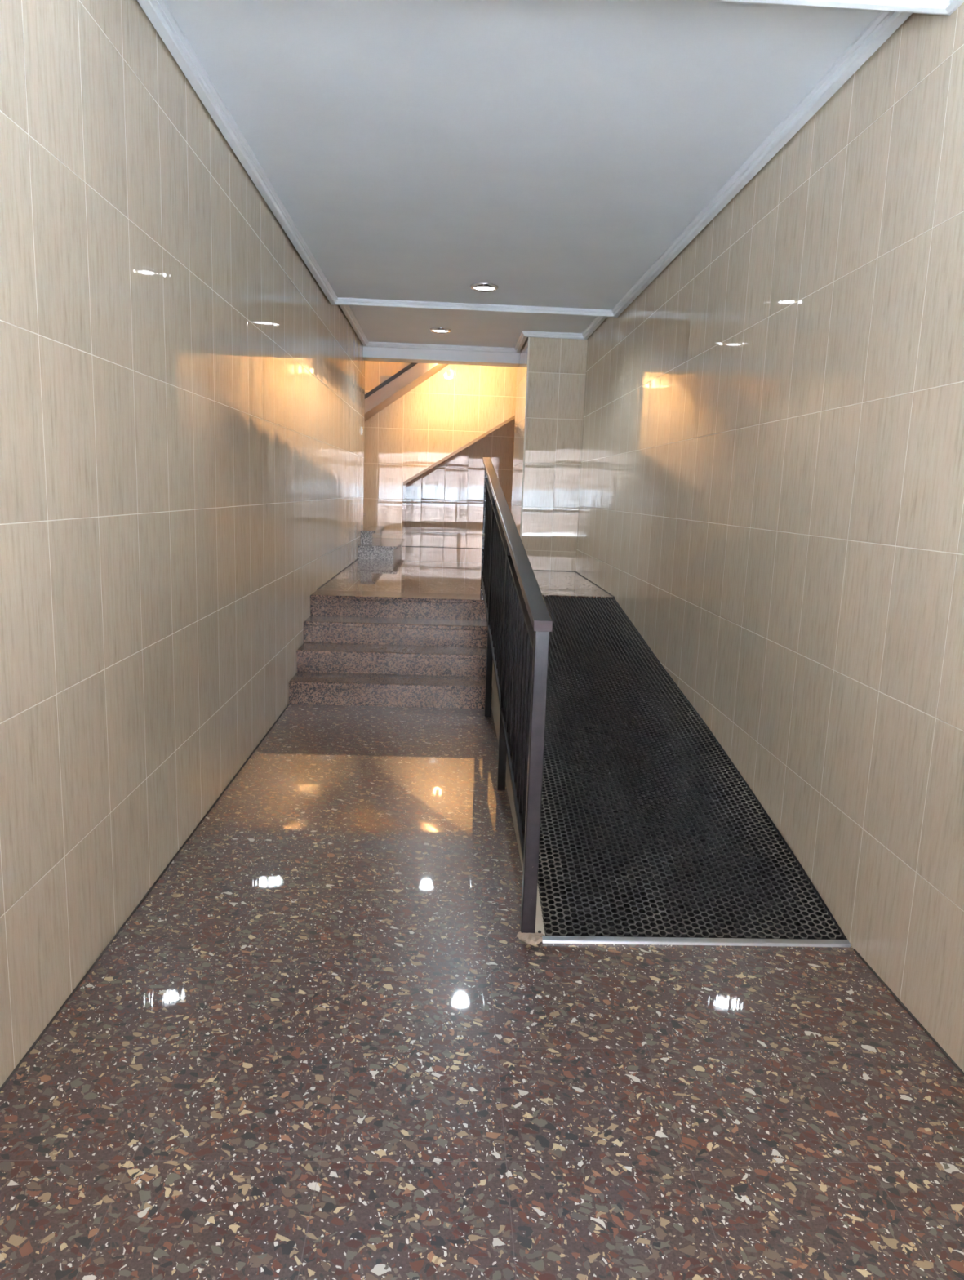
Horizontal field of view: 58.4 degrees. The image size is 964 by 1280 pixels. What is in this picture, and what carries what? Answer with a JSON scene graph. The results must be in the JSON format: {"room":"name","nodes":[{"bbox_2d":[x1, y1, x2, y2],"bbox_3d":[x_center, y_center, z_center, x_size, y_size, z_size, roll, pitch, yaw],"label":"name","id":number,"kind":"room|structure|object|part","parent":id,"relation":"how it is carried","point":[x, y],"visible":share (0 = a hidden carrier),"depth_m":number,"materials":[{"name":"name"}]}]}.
{"room":"building entrance hall","nodes":[
{"label":"building entrance hall","id":0,"kind":"room"},
{"bbox_2d":[0,0,364,1087],"bbox_3d":[-1.246,-0.897,4.322,0.150,3.250,11.810,2,10,-2],"label":"wall","id":1,"kind":"structure","parent":0,"point":[182,397],"depth_m":2.72,"materials":[{"name":"beige tile"}]},
{"bbox_2d":[137,0,912,317],"bbox_3d":[0.035,-2.299,4.686,2.337,0.047,4.799,2,10,-2],"label":"trim","id":2,"kind":"structure","parent":1,"relation":"attached to","point":[885,24],"depth_m":3.72,"materials":[{"name":"white paint"}]},
{"bbox_2d":[402,484,406,549],"bbox_3d":[-1.097,-1.603,11.726,0.080,1.135,0.720,2,10,-2],"label":"wall","id":3,"kind":"structure","parent":0,"point":[405,485],"depth_m":11.70,"materials":[{"name":"beige tile"}]},
{"bbox_2d":[363,360,516,550],"bbox_3d":[-0.490,-2.880,11.111,4.400,3.900,0.100,2,10,-2],"label":"wall","id":4,"kind":"structure","parent":0,"point":[455,406],"depth_m":11.08,"materials":[{"name":"beige tile"}]},
{"bbox_2d":[364,362,448,422],"bbox_3d":[-0.906,-3.223,10.649,3.490,2.682,0.658,2,10,-2],"label":"flight","id":5,"kind":"object","parent":4,"relation":"attached to","point":[390,388],"visible":0.21,"depth_m":10.36,"materials":[{"name":"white paint"}]},
{"bbox_2d":[404,418,515,548],"bbox_3d":[0.259,-2.505,12.037,2.805,2.900,0.100,2,10,-2],"label":"wall","id":6,"kind":"structure","parent":0,"point":[444,504],"depth_m":12.04,"materials":[{"name":"beige tile"}]},
{"bbox_2d":[403,415,515,485],"bbox_3d":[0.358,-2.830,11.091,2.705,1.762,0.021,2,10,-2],"label":"trim","id":7,"kind":"structure","parent":6,"relation":"attached to","point":[512,418],"depth_m":11.12,"materials":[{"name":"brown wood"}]},
{"bbox_2d":[316,546,614,598],"bbox_3d":[-0.480,-0.753,9.482,4.400,0.166,5.475,2,10,-2],"label":"floor","id":8,"kind":"structure","parent":0,"point":[424,570],"depth_m":8.08,"materials":[{"name":"brown stone"}]},
{"bbox_2d":[358,513,404,559],"bbox_3d":[-1.552,-1.358,10.456,1.147,0.620,1.628,2,10,-2],"label":"staircase","id":9,"kind":"structure","parent":8,"relation":"on","point":[372,546],"depth_m":9.93,"materials":[{"name":"grey stone"}]},
{"bbox_2d":[349,305,595,347],"bbox_3d":[-0.097,-3.107,8.345,2.361,0.100,2.717,2,10,-2],"label":"ceiling","id":10,"kind":"structure","parent":0,"point":[378,324],"depth_m":8.41,"materials":[{"name":"white paint"}]},
{"bbox_2d":[429,327,451,333],"bbox_3d":[-0.419,-3.120,8.705,0.224,0.020,0.224,2,10,-2],"label":"recessed light","id":11,"kind":"object","parent":10,"relation":"in","point":[436,330],"visible":1,"depth_m":8.66,"materials":[{"name":"silver metal"}]},
{"bbox_2d":[0,704,963,1279],"bbox_3d":[0.024,1.029,2.744,2.361,0.120,7.950,2,10,-2],"label":"floor","id":12,"kind":"structure","parent":0,"point":[325,1042],"depth_m":2.11,"materials":[{"name":"brown stone"}]},
{"bbox_2d":[288,590,492,709],"bbox_3d":[-0.612,0.034,6.216,1.328,0.616,1.215,2,10,-2],"label":"entrance steps","id":13,"kind":"structure","parent":12,"relation":"on","point":[358,648],"depth_m":5.97,"materials":[{"name":"pink stone"}]},
{"bbox_2d":[480,457,552,944],"bbox_3d":[0.111,-0.215,4.687,0.114,1.677,4.225,2,10,-2],"label":"metal railing","id":14,"kind":"object","parent":12,"relation":"on","point":[520,623],"visible":1,"depth_m":3.34,"materials":[{"name":"black metal"}]},
{"bbox_3d":[0.023,-0.827,6.571,0.038,1.003,0.038,2,10,-2],"label":"post","id":15,"kind":"part","parent":14,"relation":"part of","materials":[{"name":"black metal"}]},
{"bbox_3d":[0.061,-0.215,5.409,0.038,1.428,0.038,2,10,-2],"label":"post","id":16,"kind":"part","parent":14,"relation":"part of","materials":[{"name":"black metal"}]},
{"bbox_3d":[0.083,0.138,4.718,0.036,0.564,3.963,2,10,-3],"label":"rail","id":17,"kind":"part","parent":14,"relation":"part of","materials":[{"name":"black metal"}]},
{"bbox_3d":[0.114,0.122,4.078,0.038,1.220,0.038,2,10,-2],"label":"post","id":18,"kind":"part","parent":14,"relation":"part of","materials":[{"name":"black metal"}]},
{"bbox_3d":[0.109,-0.587,4.593,0.036,0.600,3.963,2,10,-3],"label":"rail","id":19,"kind":"part","parent":14,"relation":"part of","materials":[{"name":"black metal"}]},
{"bbox_3d":[0.109,-0.714,4.620,0.057,0.671,4.187,2,10,-3],"label":"handrail","id":20,"kind":"part","parent":14,"relation":"part of","materials":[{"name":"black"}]},
{"bbox_3d":[0.167,0.461,2.741,0.045,1.010,0.045,2,10,-2],"label":"post","id":21,"kind":"part","parent":14,"relation":"part of","materials":[{"name":"metal"}]},
{"bbox_2d":[491,663,545,935],"bbox_3d":[0.619,0.319,4.857,1.029,0.603,4.290,2,10,-2],"label":"ramp","id":22,"kind":"object","parent":12,"relation":"on","point":[495,708],"visible":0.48,"depth_m":3.99,"materials":[{"name":"grey"}]},
{"bbox_2d":[537,595,847,939],"bbox_3d":[0.631,0.311,4.860,0.997,0.608,4.273,2,10,-2],"label":"mat","id":23,"kind":"object","parent":22,"relation":"on","point":[649,828],"visible":0.77,"depth_m":3.49,"materials":[{"name":"black rubber"}]},
{"bbox_2d":[542,935,850,947],"bbox_3d":[0.696,0.976,2.794,1.005,0.014,0.024,2,10,-2],"label":"threshold strip","id":24,"kind":"object","parent":12,"relation":"on","point":[546,939],"visible":1,"depth_m":2.79,"materials":[{"name":"silver metal"}]},
{"bbox_2d":[164,0,880,309],"bbox_3d":[0.039,-2.418,4.659,2.361,0.196,4.788,2,10,-2],"label":"ceiling","id":25,"kind":"structure","parent":0,"point":[545,153],"depth_m":3.51,"materials":[{"name":"white paint"}]},
{"bbox_2d":[470,283,498,292],"bbox_3d":[0.017,-2.608,6.393,0.214,0.020,0.214,2,10,-2],"label":"recessed light","id":26,"kind":"object","parent":25,"relation":"in","point":[483,287],"visible":1,"depth_m":6.36,"materials":[{"name":"silver metal"}]},
{"bbox_2d":[511,337,587,571],"bbox_3d":[0.792,-2.510,9.527,0.751,4.000,1.440,2,10,-2],"label":"wall","id":27,"kind":"structure","parent":0,"point":[555,400],"depth_m":8.91,"materials":[{"name":"beige tile"}]},
{"bbox_2d":[339,305,607,353],"bbox_3d":[-0.100,-3.034,8.354,2.337,0.047,2.683,2,10,-2],"label":"trim","id":28,"kind":"structure","parent":27,"relation":"attached to","point":[346,309],"depth_m":9.07,"materials":[{"name":"white paint"}]},
{"bbox_2d":[575,2,963,1071],"bbox_3d":[1.286,-0.716,3.788,0.150,3.250,10.510,2,10,-2],"label":"wall","id":29,"kind":"structure","parent":0,"point":[771,486],"depth_m":3.05,"materials":[{"name":"beige tile"}]},
{"bbox_2d":[0,546,963,1092],"bbox_3d":[0.303,0.172,5.587,3.112,0.621,13.520,2,10,-2],"label":"trim","id":30,"kind":"structure","parent":29,"relation":"attached to","point":[956,1065],"depth_m":2.60,"materials":[{"name":"grey"}]},
{"bbox_2d":[701,0,963,15],"bbox_3d":[0.196,-1.576,0.401,2.360,0.300,3.894,2,10,-2],"label":"trim","id":31,"kind":"structure","parent":29,"relation":"attached to","point":[947,7],"depth_m":2.36,"materials":[{"name":"white paint"}]},
{"bbox_3d":[-0.500,-3.960,9.688,1.922,1.290,0.250,2,10,-2],"label":"wall","id":32,"kind":"structure","parent":0,"visible":0},
{"bbox_2d":[362,346,519,367],"bbox_3d":[-0.457,-3.239,9.804,1.760,0.162,0.268,2,10,-2],"label":"beam","id":33,"kind":"structure","parent":32,"relation":"attached to","point":[370,353],"depth_m":9.69,"materials":[{"name":"white paint"}]}
]}

